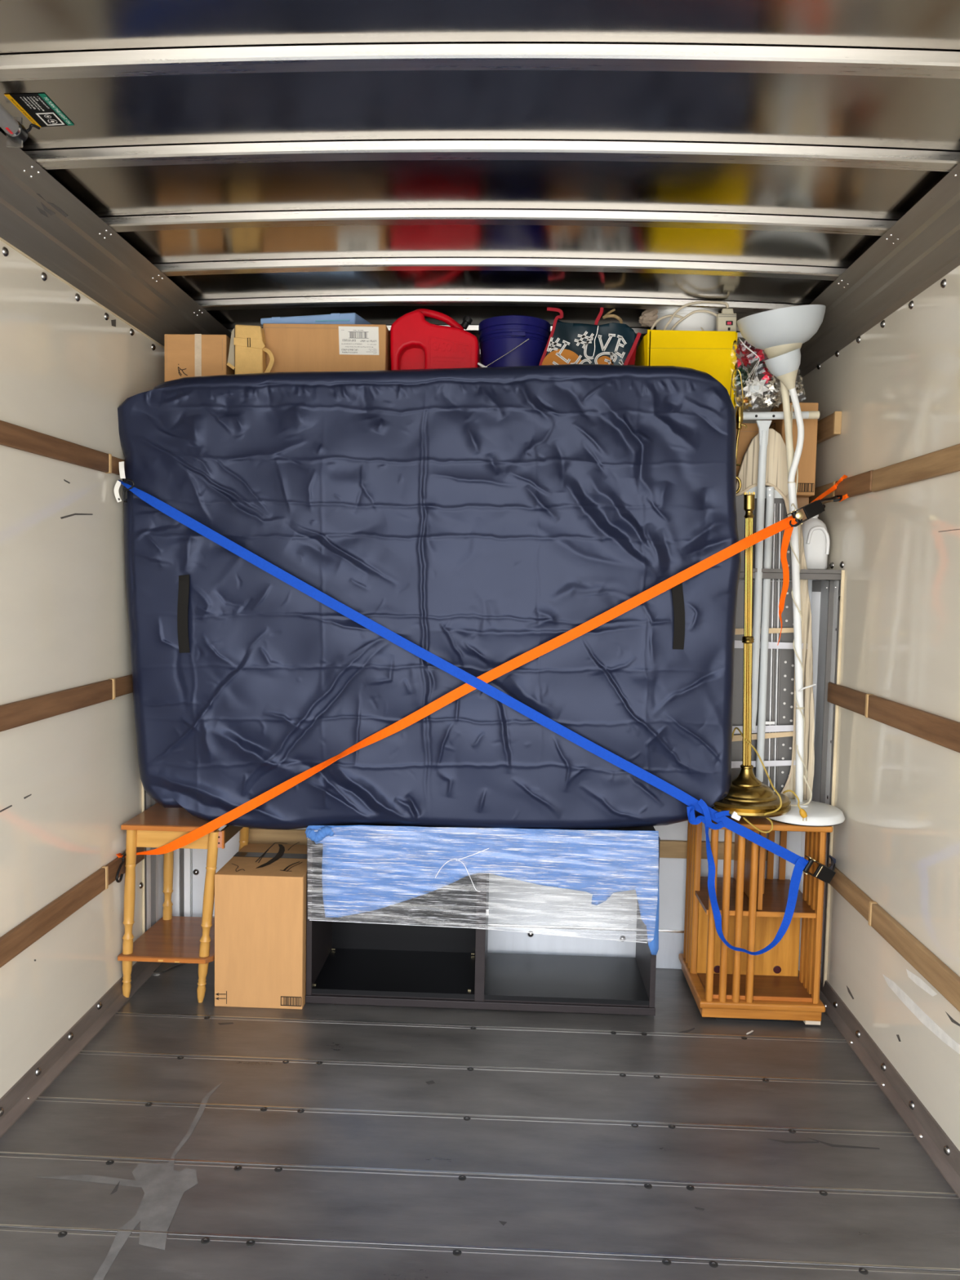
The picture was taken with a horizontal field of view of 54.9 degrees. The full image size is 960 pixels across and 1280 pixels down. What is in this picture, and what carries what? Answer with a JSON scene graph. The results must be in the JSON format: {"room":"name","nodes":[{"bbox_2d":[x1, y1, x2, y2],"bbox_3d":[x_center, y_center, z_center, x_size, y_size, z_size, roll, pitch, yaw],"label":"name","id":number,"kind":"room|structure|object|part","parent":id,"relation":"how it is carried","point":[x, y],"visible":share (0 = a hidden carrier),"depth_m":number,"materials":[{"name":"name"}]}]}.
{"room":"moving truck interior","nodes":[
{"label":"moving truck interior","id":0,"kind":"room"},
{"bbox_2d":[0,237,164,1098],"bbox_3d":[-1.207,0.128,2.232,0.024,2.224,3.900,1,4,2],"label":"wall","id":1,"kind":"structure","parent":0,"point":[69,781],"depth_m":2.62,"materials":[{"name":"paint"}]},
{"bbox_2d":[0,866,108,968],"bbox_3d":[-1.233,0.831,1.623,0.018,0.072,2.596,1,4,2],"label":"trim","id":2,"kind":"structure","parent":1,"relation":"attached to","point":[28,931],"depth_m":2.56,"materials":[{"name":"brown wood"}]},
{"bbox_2d":[0,420,111,473],"bbox_3d":[-1.208,-0.466,1.563,0.018,0.060,2.641,1,4,2],"label":"trim","id":3,"kind":"structure","parent":1,"relation":"attached to","point":[13,436],"depth_m":2.51,"materials":[{"name":"brown wood"}]},
{"bbox_2d":[0,678,115,732],"bbox_3d":[-1.221,0.239,1.616,0.018,0.066,2.656,1,4,2],"label":"trim","id":4,"kind":"structure","parent":1,"relation":"attached to","point":[17,713],"depth_m":2.55,"materials":[{"name":"brown wood"}]},
{"bbox_2d":[0,961,162,1138],"bbox_3d":[-1.224,1.229,1.906,0.036,0.068,3.110,1,4,2],"label":"baseboard","id":5,"kind":"structure","parent":1,"relation":"attached to","point":[33,1084],"depth_m":2.66,"materials":[{"name":"metal"}]},
{"bbox_2d":[0,131,231,346],"bbox_3d":[-1.098,-1.038,2.154,0.176,0.116,3.900,1,4,2],"label":"trim","id":6,"kind":"structure","parent":1,"relation":"attached to","point":[40,217],"depth_m":2.54,"materials":[{"name":"metal"}]},
{"bbox_2d":[111,456,124,475],"bbox_3d":[-1.144,-0.574,3.248,0.012,0.052,0.739,1,4,2],"label":"trim","id":7,"kind":"structure","parent":1,"relation":"attached to","point":[115,461],"depth_m":2.92,"materials":[{"name":"brown wood"}]},
{"bbox_2d":[115,674,133,697],"bbox_3d":[-1.166,0.148,3.059,0.014,0.060,0.239,1,4,2],"label":"trim","id":8,"kind":"structure","parent":1,"relation":"attached to","point":[123,685],"depth_m":3.01,"materials":[{"name":"brown wood"}]},
{"bbox_2d":[105,847,144,884],"bbox_3d":[-1.179,0.739,3.067,0.012,0.066,0.299,1,4,2],"label":"trim","id":9,"kind":"structure","parent":1,"relation":"attached to","point":[113,865],"depth_m":3.00,"materials":[{"name":"brown wood"}]},
{"bbox_2d":[144,790,164,931],"bbox_3d":[-1.173,0.458,3.312,0.034,1.429,0.204,1,4,2],"label":"trim","id":10,"kind":"structure","parent":1,"relation":"attached to","point":[153,864],"depth_m":3.31,"materials":[{"name":"grey plastic"}]},
{"bbox_2d":[0,0,959,365],"bbox_3d":[0.004,-1.042,2.110,2.413,0.220,3.900,1,4,2],"label":"ceiling","id":11,"kind":"structure","parent":0,"point":[380,162],"depth_m":2.04,"materials":[{"name":"metal"}]},
{"bbox_2d":[0,103,39,147],"bbox_3d":[-0.961,-1.048,1.797,0.059,0.060,0.300,1,4,2],"label":"tube light","id":12,"kind":"object","parent":11,"relation":"attached to","point":[16,133],"visible":1,"depth_m":1.90,"materials":[{"name":"grey plastic"}]},
{"bbox_2d":[4,93,74,127],"bbox_3d":[-0.916,-1.104,1.927,0.089,0.004,0.138,1,4,2],"label":"instruction sticker","id":13,"kind":"object","parent":11,"relation":"attached to","point":[39,109],"visible":1,"depth_m":1.92,"materials":[{"name":"black paper"}]},
{"bbox_2d":[35,112,64,125],"bbox_3d":[-0.912,-1.106,1.960,0.040,0.002,0.052,1,4,2],"label":"picture","id":14,"kind":"object","parent":13,"relation":"on","point":[42,118],"depth_m":1.96},
{"bbox_2d":[0,960,959,1279],"bbox_3d":[-0.062,1.284,2.260,2.416,0.056,3.900,1,4,2],"label":"floor","id":15,"kind":"structure","parent":0,"point":[188,1139],"depth_m":2.26,"materials":[{"name":"metal"}]},
{"bbox_2d":[117,802,248,1002],"bbox_3d":[-1.005,0.888,3.189,0.345,0.594,0.371,1,4,2],"label":"side table","id":16,"kind":"object","parent":15,"relation":"on","point":[171,939],"visible":0.72,"depth_m":3.04,"materials":[{"name":"brown wood"}]},
{"bbox_3d":[-1.154,0.903,3.041,0.051,0.576,0.037,1,4,2],"label":"leg","id":17,"kind":"part","parent":16,"relation":"part of","materials":[{"name":"brown wood"}]},
{"bbox_2d":[117,915,214,963],"bbox_3d":[-1.022,1.034,3.200,0.317,0.018,0.368,1,4,2],"label":"shelf","id":18,"kind":"object","parent":16,"relation":"attached to","point":[172,939],"depth_m":3.13,"materials":[{"name":"brown wood"}]},
{"bbox_3d":[-1.130,0.884,3.349,0.043,0.576,0.037,1,4,2],"label":"leg","id":19,"kind":"part","parent":16,"relation":"part of","materials":[{"name":"brown wood"}]},
{"bbox_3d":[-0.892,0.908,3.031,0.074,0.577,0.037,1,4,2],"label":"leg","id":20,"kind":"part","parent":16,"relation":"part of","materials":[{"name":"brown wood"}]},
{"bbox_3d":[-0.861,0.889,3.339,0.059,0.576,0.037,1,4,2],"label":"leg","id":21,"kind":"part","parent":16,"relation":"part of","materials":[{"name":"brown wood"}]},
{"bbox_2d":[214,841,306,1009],"bbox_3d":[-0.712,0.969,3.192,0.290,0.442,0.390,1,4,2],"label":"cardboard box","id":22,"kind":"object","parent":15,"relation":"on","point":[260,893],"visible":0.98,"depth_m":3.00,"materials":[{"name":"brown cardboard"}]},
{"bbox_2d":[215,991,226,1004],"bbox_3d":[-0.845,1.167,3.014,0.039,0.044,0.001,1,4,2],"label":"print","id":23,"kind":"object","parent":22,"relation":"attached to","point":[220,996],"depth_m":3.02,"materials":[{"name":"brown"}]},
{"bbox_2d":[231,841,302,871],"bbox_3d":[-0.715,0.747,3.194,0.232,0.001,0.358,1,4,2],"label":"print","id":24,"kind":"object","parent":22,"relation":"on","point":[252,857],"depth_m":3.17},
{"bbox_2d":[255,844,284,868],"bbox_3d":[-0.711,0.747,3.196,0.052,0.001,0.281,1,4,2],"label":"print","id":25,"kind":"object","parent":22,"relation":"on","point":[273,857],"depth_m":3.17,"materials":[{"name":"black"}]},
{"bbox_3d":[-0.615,1.176,3.006,0.068,0.032,0.001,1,4,2],"label":"barcode frame","id":26,"kind":"part","parent":22,"relation":"part of","materials":[{"name":"brown"}]},
{"bbox_2d":[305,823,660,1015],"bbox_3d":[0.009,0.909,3.179,1.147,0.591,0.354,1,4,2],"label":"media cabinet","id":27,"kind":"object","parent":15,"relation":"on","point":[351,963],"visible":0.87,"depth_m":3.17,"materials":[{"name":"black wood"}]},
{"bbox_3d":[-0.553,0.890,3.202,0.018,0.542,0.350,1,4,2],"label":"panel","id":28,"kind":"part","parent":27,"relation":"part of","materials":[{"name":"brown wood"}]},
{"bbox_3d":[-0.268,0.875,3.360,0.538,0.521,0.006,1,4,2],"label":"panel","id":29,"kind":"part","parent":27,"relation":"part of","materials":[{"name":"wood"}]},
{"bbox_2d":[117,364,741,829],"bbox_3d":[-0.182,-0.127,3.001,2.014,1.514,0.202,1,4,2],"label":"mattress","id":30,"kind":"object","parent":27,"relation":"on","point":[479,517],"visible":0.98,"depth_m":2.92,"materials":[{"name":"blue fabric"}]},
{"bbox_3d":[-0.945,-0.083,2.945,0.038,0.251,0.015,1,4,2],"label":"carry handle","id":31,"kind":"part","parent":30,"relation":"part of","materials":[{"name":"fabric"}]},
{"bbox_3d":[0.618,-0.079,2.884,0.047,0.217,0.015,1,4,2],"label":"carry handle","id":32,"kind":"part","parent":30,"relation":"part of","materials":[{"name":"fabric"}]},
{"bbox_3d":[-0.003,1.196,3.032,1.147,0.024,0.024,1,4,2],"label":"plinth rail","id":33,"kind":"part","parent":27,"relation":"part of","materials":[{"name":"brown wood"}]},
{"bbox_2d":[305,824,659,955],"bbox_3d":[0.004,0.801,2.977,1.149,0.406,0.036,1,4,2],"label":"blanket","id":34,"kind":"object","parent":27,"relation":"hanging from","point":[335,886],"visible":1,"depth_m":2.98,"materials":[{"name":"blue fabric"}]},
{"bbox_2d":[307,826,658,942],"bbox_3d":[0.004,0.780,2.973,1.131,0.366,0.008,1,4,2],"label":"film","id":35,"kind":"object","parent":34,"relation":"attached to","point":[513,849],"visible":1,"depth_m":2.97,"materials":[{"name":"plastic"}]},
{"bbox_3d":[0.024,0.890,3.022,0.011,0.018,0.012,1,4,2],"label":"hinge plate","id":36,"kind":"part","parent":27,"relation":"part of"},
{"bbox_3d":[0.014,0.623,3.162,1.143,0.018,0.352,1,4,2],"label":"panel","id":37,"kind":"part","parent":27,"relation":"part of","materials":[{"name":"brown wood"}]},
{"bbox_3d":[0.571,0.914,3.159,0.018,0.542,0.350,1,4,2],"label":"panel","id":38,"kind":"part","parent":27,"relation":"part of","materials":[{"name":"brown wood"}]},
{"bbox_2d":[678,815,832,1025],"bbox_3d":[0.915,0.898,3.126,0.398,0.654,0.392,1,4,2],"label":"bookcase","id":39,"kind":"object","parent":15,"relation":"on","point":[724,983],"visible":0.85,"depth_m":3.00,"materials":[{"name":"brown wood"}]},
{"bbox_3d":[0.910,1.161,3.143,0.398,0.022,0.392,1,4,2],"label":"board","id":40,"kind":"part","parent":39,"relation":"part of","materials":[{"name":"brown wood"}]},
{"bbox_3d":[0.915,0.866,3.130,0.364,0.012,0.340,1,4,2],"label":"shelf","id":41,"kind":"part","parent":39,"relation":"part of","materials":[{"name":"brown wood"}]},
{"bbox_3d":[0.918,1.145,3.148,0.348,0.010,0.340,1,4,2],"label":"shelf","id":42,"kind":"part","parent":39,"relation":"part of","materials":[{"name":"brown wood"}]},
{"bbox_2d":[711,491,807,833],"bbox_3d":[0.883,0.065,2.957,0.298,1.066,0.276,1,4,2],"label":"floor lamp","id":43,"kind":"object","parent":39,"relation":"on","point":[747,796],"visible":0.92,"depth_m":2.93,"materials":[{"name":"gold metal"}]},
{"bbox_2d":[743,491,755,518],"bbox_3d":[0.853,-0.427,2.928,0.035,0.083,0.035,1,4,2],"label":"socket","id":44,"kind":"object","parent":43,"relation":"attached to","point":[748,500],"depth_m":2.92,"materials":[{"name":"gold metal"}]},
{"bbox_3d":[0.844,0.446,2.942,0.096,0.306,0.241,-1,4,-25],"label":"cord","id":45,"kind":"part","parent":43,"relation":"part of","materials":[{"name":"gold metal"}]},
{"bbox_3d":[0.978,0.499,2.901,0.013,0.056,0.072,-1,4,-33],"label":"cord","id":46,"kind":"part","parent":43,"relation":"part of","materials":[{"name":"gold metal"}]},
{"bbox_2d":[730,410,819,800],"bbox_3d":[0.982,-0.096,3.121,0.339,1.332,0.082,1,4,2],"label":"ironing board","id":47,"kind":"object","parent":39,"relation":"on","point":[762,471],"visible":0.6,"depth_m":3.13,"materials":[{"name":"fabric"}]},
{"bbox_3d":[0.932,-0.193,3.097,0.030,1.002,0.032,1,4,2],"label":"leg","id":48,"kind":"part","parent":47,"relation":"part of","materials":[{"name":"white metal"}]},
{"bbox_3d":[0.956,-0.498,3.107,0.125,0.045,0.004,1,4,2],"label":"hinge plate","id":49,"kind":"part","parent":47,"relation":"part of","materials":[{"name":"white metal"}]},
{"bbox_3d":[0.962,-0.015,3.120,0.028,0.996,0.026,1,4,2],"label":"leg","id":50,"kind":"part","parent":47,"relation":"part of","materials":[{"name":"white metal"}]},
{"bbox_2d":[732,337,804,408],"bbox_3d":[0.961,-0.892,3.078,0.254,0.259,0.029,1,4,2],"label":"clear bag","id":51,"kind":"object","parent":47,"relation":"on","point":[735,342],"visible":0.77,"depth_m":3.08,"materials":[{"name":"plastic"}]},
{"bbox_2d":[734,392,752,410],"bbox_3d":[0.892,-0.807,3.120,0.064,0.062,0.035,1,4,2],"label":"bow","id":52,"kind":"object","parent":51,"relation":"attached to","point":[747,401],"visible":0.74,"depth_m":3.12,"materials":[{"name":"gold metal"}]},
{"bbox_2d":[736,364,751,386],"bbox_3d":[0.889,-0.899,3.132,0.080,0.082,0.037,1,4,2],"label":"bow","id":53,"kind":"object","parent":51,"relation":"in","point":[744,375],"visible":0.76,"depth_m":3.13,"materials":[{"name":"green plastic"}]},
{"bbox_2d":[735,340,758,367],"bbox_3d":[0.888,-0.968,3.109,0.104,0.098,0.041,1,4,2],"label":"bow","id":54,"kind":"object","parent":53,"relation":"on","point":[748,355],"visible":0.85,"depth_m":3.10,"materials":[{"name":"red plastic"}]},
{"bbox_2d":[741,376,769,403],"bbox_3d":[0.927,-0.842,3.096,0.097,0.093,0.040,1,4,2],"label":"bow","id":55,"kind":"object","parent":51,"relation":"attached to","point":[751,389],"visible":0.98,"depth_m":3.10,"materials":[{"name":"grey"}]},
{"bbox_2d":[753,348,767,363],"bbox_3d":[0.974,-0.981,3.112,0.117,0.101,0.043,1,4,2],"label":"bow","id":56,"kind":"object","parent":51,"relation":"in","point":[757,351],"visible":0.09,"depth_m":3.12,"materials":[{"name":"red plastic"}]},
{"bbox_2d":[761,367,774,384],"bbox_3d":[1.002,-0.908,3.127,0.093,0.095,0.040,1,4,2],"label":"bow","id":57,"kind":"object","parent":51,"relation":"in","point":[767,376],"visible":0.09,"depth_m":3.13,"materials":[{"name":"red plastic"}]},
{"bbox_2d":[764,390,782,408],"bbox_3d":[0.989,-0.813,3.106,0.074,0.072,0.036,1,4,2],"label":"bow","id":58,"kind":"object","parent":51,"relation":"attached to","point":[772,398],"visible":0.99,"depth_m":3.10,"materials":[{"name":"silver metal"}]},
{"bbox_2d":[765,376,789,396],"bbox_3d":[1.006,-0.857,3.104,0.088,0.081,0.039,1,4,2],"label":"bow","id":59,"kind":"object","parent":51,"relation":"in","point":[771,386],"visible":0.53,"depth_m":3.10,"materials":[{"name":"silver metal"}]},
{"bbox_2d":[788,379,804,395],"bbox_3d":[1.066,-0.851,3.119,0.064,0.068,0.035,1,4,2],"label":"bow","id":60,"kind":"object","parent":51,"relation":"attached to","point":[798,389],"visible":0.4,"depth_m":3.11,"materials":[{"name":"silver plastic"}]},
{"bbox_2d":[737,304,844,826],"bbox_3d":[1.009,-0.246,2.998,0.396,1.647,0.270,3,4,24],"label":"floor lamp","id":61,"kind":"object","parent":39,"relation":"on","point":[781,333],"visible":0.94,"depth_m":2.96,"materials":[{"name":"white metal"}]},
{"bbox_3d":[0.967,-1.004,2.975,0.270,0.133,0.271,1,4,2],"label":"lamp shade","id":62,"kind":"part","parent":61,"relation":"part of","materials":[{"name":"plastic"}]},
{"bbox_3d":[0.966,-0.885,2.948,0.111,0.094,0.112,1,4,2],"label":"lamp shade","id":63,"kind":"part","parent":61,"relation":"part of","materials":[{"name":"plastic"}]},
{"bbox_3d":[1.002,-0.678,3.008,0.061,0.344,0.026,2,4,11],"label":"arm","id":64,"kind":"part","parent":61,"relation":"part of"},
{"bbox_3d":[1.026,-0.601,3.013,0.024,0.330,0.026,0,4,-14],"label":"cord","id":65,"kind":"part","parent":61,"relation":"part of","materials":[{"name":"beige plastic"}]},
{"bbox_3d":[1.055,0.014,3.050,0.093,0.921,0.038,1,4,2],"label":"cord","id":66,"kind":"part","parent":61,"relation":"part of","materials":[{"name":"beige plastic"}]},
{"bbox_3d":[1.046,0.495,3.019,0.088,0.097,0.033,-1,4,-31],"label":"cord","id":67,"kind":"part","parent":61,"relation":"part of","materials":[{"name":"beige plastic"}]},
{"bbox_2d":[171,579,826,968],"bbox_3d":[0.013,0.461,3.182,2.433,1.484,0.490,1,4,2],"label":"wall","id":68,"kind":"structure","parent":0,"point":[189,870],"depth_m":3.39,"materials":[{"name":"metal"}]},
{"bbox_2d":[114,461,835,955],"bbox_3d":[0.017,0.208,2.988,2.370,1.506,0.236,1,4,2],"label":"strap","id":69,"kind":"object","parent":68,"relation":"attached to","point":[823,873],"visible":1,"depth_m":2.91,"materials":[{"name":"blue fabric"}]},
{"bbox_3d":[1.079,0.733,2.894,0.076,0.066,0.013,0,4,-17],"label":"handle","id":70,"kind":"part","parent":69,"relation":"part of","materials":[{"name":"black metal"}]},
{"bbox_2d":[115,474,848,882],"bbox_3d":[0.017,0.120,2.970,2.386,1.368,0.254,1,4,-3],"label":"strap","id":71,"kind":"object","parent":68,"relation":"attached to","point":[815,508],"visible":1,"depth_m":2.92,"materials":[{"name":"orange fabric"}]},
{"bbox_3d":[1.062,-0.416,2.938,0.083,0.065,0.014,-1,4,-25],"label":"handle","id":72,"kind":"part","parent":71,"relation":"part of","materials":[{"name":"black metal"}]},
{"bbox_2d":[239,827,767,861],"bbox_3d":[0.077,0.746,3.374,1.930,0.062,0.018,1,4,2],"label":"trim","id":73,"kind":"structure","parent":68,"relation":"attached to","point":[668,848],"depth_m":3.39,"materials":[{"name":"brown wood"}]},
{"bbox_3d":[0.040,1.123,3.406,2.110,0.136,0.006,1,4,2],"label":"kick plate","id":74,"kind":"part","parent":68,"relation":"part of","materials":[{"name":"metal"}]},
{"bbox_2d":[739,572,841,580],"bbox_3d":[0.032,-0.236,3.131,2.381,0.022,0.014,1,4,2],"label":"trim","id":75,"kind":"structure","parent":68,"relation":"attached to","point":[828,576],"depth_m":3.08,"materials":[{"name":"metal"}]},
{"bbox_2d":[740,568,841,573],"bbox_3d":[0.045,-0.284,3.613,2.397,0.012,0.995,1,4,2],"label":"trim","id":76,"kind":"structure","parent":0,"point":[742,570],"depth_m":3.08,"materials":[{"name":"metal"}]},
{"bbox_2d":[164,333,235,382],"bbox_3d":[-0.975,-0.671,3.285,0.215,0.763,0.221,1,4,2],"label":"cardboard box","id":77,"kind":"object","parent":76,"relation":"on","point":[197,354],"visible":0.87,"depth_m":3.15,"materials":[{"name":"brown cardboard"}]},
{"bbox_2d":[226,324,274,373],"bbox_3d":[-0.782,-0.671,3.154,0.165,0.788,0.058,1,4,2],"label":"carrier","id":78,"kind":"object","parent":76,"relation":"on","point":[247,351],"visible":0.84,"depth_m":3.11,"materials":[{"name":"beige cardboard"}]},
{"bbox_2d":[262,323,391,372],"bbox_3d":[-0.534,-0.686,3.326,0.424,0.806,0.302,1,4,2],"label":"cardboard box","id":79,"kind":"object","parent":76,"relation":"on","point":[295,348],"visible":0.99,"depth_m":3.16,"materials":[{"name":"cardboard"}]},
{"bbox_2d":[260,312,371,324],"bbox_3d":[-0.562,-1.113,3.279,0.377,0.048,0.224,1,4,2],"label":"case","id":80,"kind":"object","parent":79,"relation":"on","point":[349,317],"visible":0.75,"depth_m":3.18,"materials":[{"name":"plastic"}]},
{"bbox_2d":[729,363,746,493],"bbox_3d":[0.850,-0.578,3.062,0.058,0.670,0.031,1,4,2],"label":"lamp harp","id":81,"kind":"object","parent":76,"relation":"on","point":[739,415],"visible":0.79,"depth_m":3.05,"materials":[{"name":"gold metal"}]},
{"bbox_3d":[0.848,-0.470,3.075,0.012,0.454,0.022,-1,4,-24],"label":"stem","id":82,"kind":"part","parent":81,"relation":"part of","materials":[{"name":"gold metal"}]},
{"bbox_2d":[735,406,743,430],"bbox_3d":[0.858,-0.732,3.054,0.026,0.074,0.026,1,4,2],"label":"socket","id":83,"kind":"object","parent":81,"relation":"attached to","point":[739,415],"depth_m":3.04,"materials":[{"name":"gold metal"}]},
{"bbox_2d":[736,422,758,479],"bbox_3d":[0.765,-0.507,3.326,0.455,0.499,0.281,1,4,2],"label":"cardboard box","id":84,"kind":"object","parent":76,"relation":"on","point":[745,436],"visible":0.09,"depth_m":3.17,"materials":[{"name":"cardboard"}]},
{"bbox_2d":[635,300,737,408],"bbox_3d":[0.718,-0.957,3.230,0.318,0.407,0.240,1,4,2],"label":"box","id":85,"kind":"object","parent":84,"relation":"on","point":[712,353],"depth_m":3.11,"materials":[{"name":"yellow plastic"}]},
{"bbox_2d":[638,309,657,327],"bbox_3d":[0.637,-1.154,3.291,0.144,0.079,0.073,1,4,2],"label":"crumpled paper","id":86,"kind":"object","parent":85,"relation":"in","point":[647,318],"visible":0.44,"depth_m":3.27,"materials":[{"name":"paper"}]},
{"bbox_3d":[0.682,-1.072,3.173,0.205,0.092,0.008,1,4,2],"label":"cord","id":87,"kind":"part","parent":85,"relation":"part of","materials":[{"name":"plastic"}]},
{"bbox_2d":[656,306,720,331],"bbox_3d":[0.732,-0.965,3.279,0.224,0.409,0.224,1,4,2],"label":"plastic tub","id":88,"kind":"object","parent":85,"relation":"in","point":[706,321],"visible":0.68,"depth_m":3.17,"materials":[{"name":"white plastic"}]},
{"bbox_3d":[0.727,-1.038,3.165,0.296,0.236,0.051,1,4,6],"label":"power strip","id":89,"kind":"part","parent":85,"relation":"part of","materials":[{"name":"plastic"}]},
{"bbox_3d":[0.752,-1.075,3.158,0.216,0.108,0.008,1,4,2],"label":"cord","id":90,"kind":"part","parent":85,"relation":"part of","materials":[{"name":"plastic"}]},
{"bbox_2d":[725,320,733,324],"bbox_3d":[0.845,-1.073,3.128,0.024,0.015,0.001,1,4,2],"label":"switch","id":91,"kind":"object","parent":85,"relation":"attached to","point":[727,322],"depth_m":3.13,"materials":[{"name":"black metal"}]},
{"bbox_2d":[796,497,808,520],"bbox_3d":[1.079,-0.380,3.353,0.139,0.253,0.260,1,4,2],"label":"cardboard box","id":92,"kind":"object","parent":76,"relation":"on","point":[802,501],"visible":0.1,"depth_m":3.21,"materials":[{"name":"cardboard"}]},
{"bbox_2d":[760,402,818,497],"bbox_3d":[1.092,-0.664,3.294,0.121,0.319,0.301,1,4,2],"label":"cardboard box","id":93,"kind":"object","parent":92,"relation":"on","point":[806,464],"visible":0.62,"depth_m":3.15,"materials":[{"name":"brown cardboard"}]},
{"bbox_2d":[801,514,830,569],"bbox_3d":[1.156,-0.348,3.217,0.100,0.209,0.124,1,4,2],"label":"plastic jug","id":94,"kind":"object","parent":76,"relation":"on","point":[816,541],"visible":0.66,"depth_m":3.17,"materials":[{"name":"white plastic"}]},
{"bbox_3d":[0.104,-0.519,3.332,0.828,0.496,0.320,1,4,2],"label":"cardboard box","id":95,"kind":"object","parent":76,"relation":"on","visible":0},
{"bbox_2d":[390,308,479,369],"bbox_3d":[-0.155,-0.963,3.238,0.304,0.391,0.172,1,4,2],"label":"can","id":96,"kind":"object","parent":95,"relation":"on","point":[415,343],"visible":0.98,"depth_m":3.15,"materials":[{"name":"red plastic"}]},
{"bbox_3d":[-0.143,-1.115,3.229,0.176,0.084,0.026,1,4,2],"label":"carry handle","id":97,"kind":"part","parent":96,"relation":"part of","materials":[{"name":"red plastic"}]},
{"bbox_3d":[-0.102,-0.963,3.152,0.147,0.145,0.004,1,4,2],"label":"moulded panel","id":98,"kind":"part","parent":96,"relation":"part of","materials":[{"name":"red plastic"}]},
{"bbox_2d":[477,315,551,367],"bbox_3d":[0.119,-0.936,3.260,0.254,0.345,0.264,1,4,2],"label":"bucket","id":99,"kind":"object","parent":95,"relation":"on","point":[507,340],"visible":0.57,"depth_m":3.15,"materials":[{"name":"blue plastic"}]},
{"bbox_3d":[0.088,-0.971,3.131,0.155,0.104,0.007,1,4,2],"label":"wire handle","id":100,"kind":"part","parent":99,"relation":"part of","materials":[{"name":"metal"}]},
{"bbox_2d":[538,306,640,365],"bbox_3d":[0.375,-0.961,3.248,0.349,0.406,0.230,1,4,2],"label":"shopping bag","id":101,"kind":"object","parent":95,"relation":"on","point":[613,343],"depth_m":3.14,"materials":[{"name":"multicoloured fabric"}]},
{"bbox_3d":[0.256,-1.117,3.148,0.057,0.034,0.003,1,4,2],"label":"strap handle","id":102,"kind":"part","parent":101,"relation":"part of","materials":[{"name":"fabric"}]},
{"bbox_3d":[0.363,-0.961,3.144,0.333,0.256,0.017,1,4,2],"label":"panel","id":103,"kind":"part","parent":101,"relation":"part of","materials":[{"name":"fabric"}]},
{"bbox_3d":[0.403,-1.093,3.144,0.034,0.077,0.003,1,4,2],"label":"strap handle","id":104,"kind":"part","parent":101,"relation":"part of","materials":[{"name":"fabric"}]},
{"bbox_3d":[0.464,-1.111,3.222,0.073,0.100,0.044,1,4,2],"label":"wicker handle","id":105,"kind":"part","parent":101,"relation":"part of","materials":[{"name":"wicker"}]},
{"bbox_2d":[770,265,959,1151],"bbox_3d":[1.169,0.179,2.141,0.024,2.224,3.900,1,4,2],"label":"wall","id":106,"kind":"structure","parent":0,"point":[895,387],"depth_m":2.60,"materials":[{"name":"metal"}]},
{"bbox_2d":[798,580,840,982],"bbox_3d":[1.183,0.508,3.223,0.075,1.429,0.204,1,4,2],"label":"trim","id":107,"kind":"structure","parent":106,"relation":"attached to","point":[825,603],"depth_m":3.19,"materials":[{"name":"grey plastic"}]},
{"bbox_2d":[808,482,832,503],"bbox_3d":[1.227,-0.530,3.488,0.012,0.064,0.680,1,4,2],"label":"trim","id":108,"kind":"structure","parent":106,"relation":"attached to","point":[819,491],"depth_m":3.27,"materials":[{"name":"brown wood"}]},
{"bbox_2d":[816,411,841,444],"bbox_3d":[1.227,-0.761,3.518,0.024,0.077,0.790,1,4,2],"label":"trim","id":109,"kind":"structure","parent":106,"relation":"attached to","point":[828,427],"depth_m":3.19,"materials":[{"name":"brown wood"}]},
{"bbox_2d":[826,682,866,715],"bbox_3d":[1.191,0.189,2.987,0.016,0.068,0.352,1,4,2],"label":"trim","id":110,"kind":"structure","parent":106,"relation":"attached to","point":[847,698],"depth_m":2.97,"materials":[{"name":"brown wood"}]},
{"bbox_2d":[828,863,873,921],"bbox_3d":[1.177,0.800,2.939,0.014,0.066,0.377,1,4,2],"label":"trim","id":111,"kind":"structure","parent":106,"relation":"attached to","point":[858,899],"depth_m":2.91,"materials":[{"name":"brown wood"}]},
{"bbox_2d":[831,470,873,501],"bbox_3d":[1.203,-0.495,2.978,0.020,0.066,0.336,1,4,2],"label":"trim","id":112,"kind":"structure","parent":106,"relation":"attached to","point":[859,484],"depth_m":2.94,"materials":[{"name":"brown wood"}]},
{"bbox_2d":[746,162,959,395],"bbox_3d":[1.120,-0.984,2.070,0.146,0.125,3.900,1,4,2],"label":"trim","id":113,"kind":"structure","parent":106,"relation":"attached to","point":[922,246],"depth_m":2.55,"materials":[{"name":"metal"}]},
{"bbox_2d":[819,977,959,1199],"bbox_3d":[1.113,1.280,1.817,0.035,0.066,3.110,1,4,2],"label":"baseboard","id":114,"kind":"structure","parent":106,"relation":"attached to","point":[931,1137],"depth_m":2.53,"materials":[{"name":"metal"}]},
{"bbox_2d":[864,693,959,752],"bbox_3d":[1.130,0.282,1.506,0.020,0.072,2.616,1,4,2],"label":"trim","id":115,"kind":"structure","parent":106,"relation":"attached to","point":[943,731],"depth_m":2.46,"materials":[{"name":"brown wood"}]},
{"bbox_2d":[868,901,959,1012],"bbox_3d":[1.117,0.892,1.494,0.020,0.072,2.516,1,4,2],"label":"trim","id":116,"kind":"structure","parent":106,"relation":"attached to","point":[940,976],"depth_m":2.42,"materials":[{"name":"brown wood"}]},
{"bbox_2d":[871,444,959,492],"bbox_3d":[1.146,-0.398,1.481,0.016,0.065,2.655,1,4,2],"label":"trim","id":117,"kind":"structure","parent":106,"relation":"attached to","point":[944,461],"depth_m":2.48,"materials":[{"name":"brown wood"}]}
]}

